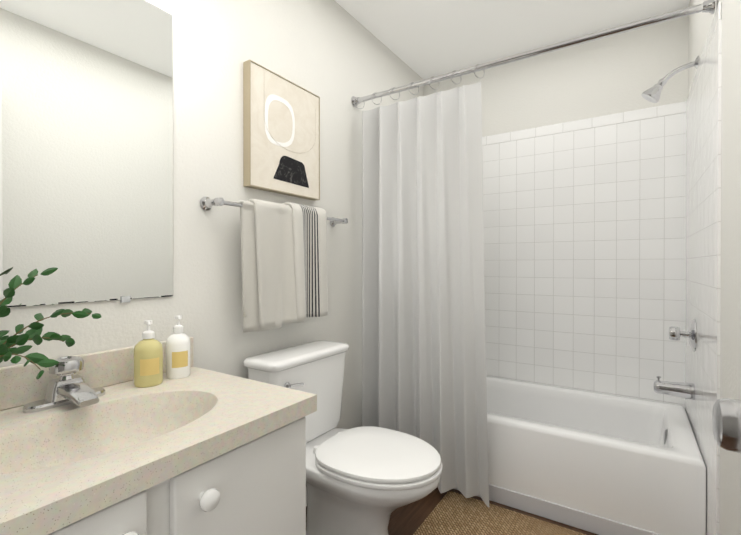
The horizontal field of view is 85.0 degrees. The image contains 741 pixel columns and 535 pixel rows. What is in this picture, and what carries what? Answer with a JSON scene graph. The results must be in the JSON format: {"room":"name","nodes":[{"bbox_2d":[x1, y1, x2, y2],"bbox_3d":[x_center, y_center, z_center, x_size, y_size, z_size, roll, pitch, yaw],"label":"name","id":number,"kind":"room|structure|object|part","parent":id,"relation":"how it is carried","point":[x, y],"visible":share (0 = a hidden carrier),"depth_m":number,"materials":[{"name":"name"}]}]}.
{"room":"bathroom","nodes":[
{"label":"bathroom","id":0,"kind":"room"},
{"bbox_2d":[0,0,423,428],"bbox_3d":[-0.526,-0.122,1.601,0.100,2.440,3.380,0,0,33],"label":"wall","id":1,"kind":"structure","parent":0,"point":[334,56],"depth_m":1.53,"materials":[{"name":"white paint"}]},
{"bbox_2d":[0,0,172,307],"bbox_3d":[-0.846,-0.361,1.007,0.009,0.931,0.738,0,0,33],"label":"mirror","id":2,"kind":"object","parent":1,"relation":"attached to","point":[86,148],"visible":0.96,"depth_m":1.11,"materials":[{"name":"clear glass"}]},
{"bbox_2d":[0,337,193,410],"bbox_3d":[-0.811,0.286,1.049,0.020,0.100,0.760,0,0,33],"label":"backsplash","id":3,"kind":"structure","parent":1,"relation":"attached to","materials":[{"name":"stone"}]},
{"bbox_2d":[200,197,347,331],"bbox_3d":[-0.326,-0.017,1.688,0.141,0.504,0.766,0,0,33],"label":"towel rail","id":4,"kind":"object","parent":1,"relation":"attached to","point":[284,260],"visible":1,"depth_m":1.59,"materials":[{"name":"white fabric"}]},
{"bbox_2d":[243,60,319,200],"bbox_3d":[-0.363,-0.553,1.721,0.038,0.479,0.410,0,0,33],"label":"canvas art","id":5,"kind":"object","parent":1,"relation":"attached to","point":[281,134],"visible":1,"depth_m":1.67,"materials":[{"name":"fabric"}]},
{"bbox_2d":[351,0,715,506],"bbox_3d":[0.537,0.061,1.777,1.491,1.961,0.105,0,0,33],"label":"shower curtain","id":6,"kind":"object","parent":1,"relation":"attached to","point":[423,338],"visible":0.94,"depth_m":1.93,"materials":[{"name":"white fabric"}]},
{"bbox_2d":[306,487,597,534],"bbox_3d":[0.144,1.150,1.172,1.700,0.100,3.380,0,0,33],"label":"floor","id":7,"kind":"structure","parent":0,"point":[408,519],"depth_m":1.79,"materials":[{"name":"wood"}]},
{"bbox_2d":[0,337,316,534],"bbox_3d":[-0.578,0.669,0.900,0.575,0.865,0.760,0,0,33],"label":"bathroom vanity","id":8,"kind":"object","parent":7,"relation":"on","point":[198,451],"visible":0.98,"depth_m":0.90,"materials":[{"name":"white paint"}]},
{"bbox_2d":[0,267,101,378],"bbox_3d":[-0.777,0.168,0.855,0.192,0.336,0.381,0,0,33],"label":"potted plant","id":9,"kind":"object","parent":8,"relation":"on","point":[7,342],"visible":1,"depth_m":0.90,"materials":[{"name":"green plant"}]},
{"bbox_2d":[22,356,104,412],"bbox_3d":[-0.722,0.281,0.985,0.161,0.110,0.172,0,0,33],"label":"faucet","id":10,"kind":"object","parent":8,"relation":"on","point":[67,387],"visible":0.96,"depth_m":0.98,"materials":[{"name":"silver metal"}]},
{"bbox_3d":[-0.486,0.692,0.595,0.018,0.593,0.305,0,0,33],"label":"door","id":11,"kind":"part","parent":8,"relation":"part of","materials":[{"name":"white paint"}]},
{"bbox_3d":[-0.406,0.458,0.667,0.035,0.042,0.042,0,0,33],"label":"door knob","id":12,"kind":"part","parent":8,"relation":"part of","materials":[{"name":"white ceramic"}]},
{"bbox_2d":[134,320,162,387],"bbox_3d":[-0.637,0.243,1.160,0.075,0.183,0.074,0,0,33],"label":"soap bottle","id":13,"kind":"object","parent":8,"relation":"on","point":[148,360],"visible":1,"depth_m":1.13,"materials":[{"name":"yellow plastic"}]},
{"bbox_2d":[166,315,189,378],"bbox_3d":[-0.590,0.241,1.240,0.069,0.187,0.068,0,0,33],"label":"lotion bottle","id":14,"kind":"object","parent":8,"relation":"on","point":[178,354],"visible":1,"depth_m":1.22,"materials":[{"name":"white plastic"}]},
{"bbox_3d":[-0.321,0.457,0.798,0.035,0.042,0.042,0,0,33],"label":"door knob","id":15,"kind":"part","parent":8,"relation":"part of","materials":[{"name":"white ceramic"}]},
{"bbox_3d":[-0.276,0.690,0.918,0.018,0.593,0.365,0,0,33],"label":"door","id":16,"kind":"part","parent":8,"relation":"part of","materials":[{"name":"white paint"}]},
{"bbox_2d":[244,340,442,534],"bbox_3d":[-0.071,0.720,1.533,0.709,0.756,0.472,0,0,33],"label":"toilet","id":17,"kind":"object","parent":7,"relation":"on","point":[366,480],"visible":0.94,"depth_m":1.47,"materials":[{"name":"white ceramic"}]},
{"bbox_3d":[-0.283,0.436,1.506,0.027,0.027,0.077,0,0,33],"label":"lever","id":18,"kind":"part","parent":17,"relation":"part of","materials":[{"name":"silver metal"}]},
{"bbox_3d":[-0.289,0.537,1.674,0.166,0.324,0.446,0,0,33],"label":"tank","id":19,"kind":"part","parent":17,"relation":"part of","materials":[{"name":"white ceramic"}]},
{"bbox_3d":[-0.289,0.358,1.673,0.188,0.034,0.472,0,0,33],"label":"tank lid","id":20,"kind":"part","parent":17,"relation":"part of","materials":[{"name":"white ceramic"}]},
{"bbox_3d":[0.027,0.681,1.475,0.481,0.043,0.392,0,0,33],"label":"seat","id":21,"kind":"part","parent":17,"relation":"part of","materials":[{"name":"white plastic"}]},
{"bbox_2d":[413,491,585,534],"bbox_3d":[0.646,1.092,1.531,0.920,0.011,0.450,0,0,33],"label":"rug","id":22,"kind":"object","parent":7,"relation":"on","point":[453,513],"visible":0.89,"depth_m":1.72,"materials":[{"name":"wicker"}]},
{"bbox_2d":[453,376,705,534],"bbox_3d":[0.800,0.902,2.186,1.487,0.385,0.743,0,0,33],"label":"bathtub","id":23,"kind":"object","parent":7,"relation":"on","point":[599,463],"visible":0.58,"depth_m":1.75,"materials":[{"name":"white ceramic"}]},
{"bbox_2d":[335,0,689,78],"bbox_3d":[0.144,-1.390,1.158,1.700,0.100,3.380,0,0,33],"label":"ceiling","id":24,"kind":"structure","parent":0,"point":[425,39],"depth_m":2.23,"materials":[{"name":"white paint"}]},
{"bbox_2d":[424,7,688,136],"bbox_3d":[1.038,-0.127,2.540,1.700,2.440,0.100,0,0,33],"label":"wall","id":25,"kind":"structure","parent":0,"point":[618,73],"depth_m":2.34,"materials":[{"name":"white paint"}]},
{"bbox_2d":[482,113,685,407],"bbox_3d":[1.009,-0.032,2.495,1.500,1.539,0.008,0,0,33],"label":"wall tile","id":26,"kind":"structure","parent":25,"relation":"attached to","point":[585,257],"depth_m":2.33,"materials":[{"name":"white tile"}]},
{"bbox_2d":[482,101,685,145],"bbox_3d":[1.009,-0.831,2.491,1.500,0.060,0.008,0,0,33],"label":"cap","id":27,"kind":"object","parent":25,"relation":"attached to","point":[644,113],"visible":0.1,"depth_m":2.32,"materials":[{"name":"white tile"}]},
{"bbox_2d":[688,0,740,534],"bbox_3d":[0.815,-0.117,0.729,0.100,2.440,3.380,0,0,33],"label":"wall","id":28,"kind":"structure","parent":0,"point":[700,23],"depth_m":1.18,"materials":[{"name":"white paint"}]},
{"bbox_2d":[641,55,698,399],"bbox_3d":[1.346,-0.168,1.827,0.206,1.500,0.144,0,0,33],"label":"shower fixture","id":29,"kind":"object","parent":28,"relation":"attached to","point":[676,389],"visible":0.98,"depth_m":1.79,"materials":[{"name":"silver metal"}]},
{"bbox_3d":[1.364,0.540,1.819,0.148,0.084,0.070,0,0,33],"label":"spout","id":30,"kind":"part","parent":29,"relation":"part of","materials":[{"name":"silver metal"}]},
{"bbox_2d":[685,19,721,534],"bbox_3d":[1.377,0.150,1.694,0.008,1.894,0.937,0,0,33],"label":"wall tile","id":31,"kind":"structure","parent":28,"relation":"attached to","point":[703,215],"depth_m":1.50,"materials":[{"name":"white tile"}]},
{"bbox_2d":[686,1,721,111],"bbox_3d":[1.377,-0.827,1.688,0.008,0.060,0.937,0,0,33],"label":"tile trim","id":32,"kind":"structure","parent":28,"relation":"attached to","point":[717,15],"depth_m":1.51,"materials":[{"name":"white tile"}]},
{"bbox_2d":[712,398,740,452],"bbox_3d":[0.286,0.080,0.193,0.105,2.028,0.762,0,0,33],"label":"door knob","id":33,"kind":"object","parent":28,"relation":"in","point":[726,418],"depth_m":0.46,"materials":[{"name":"silver metal"}]}
]}

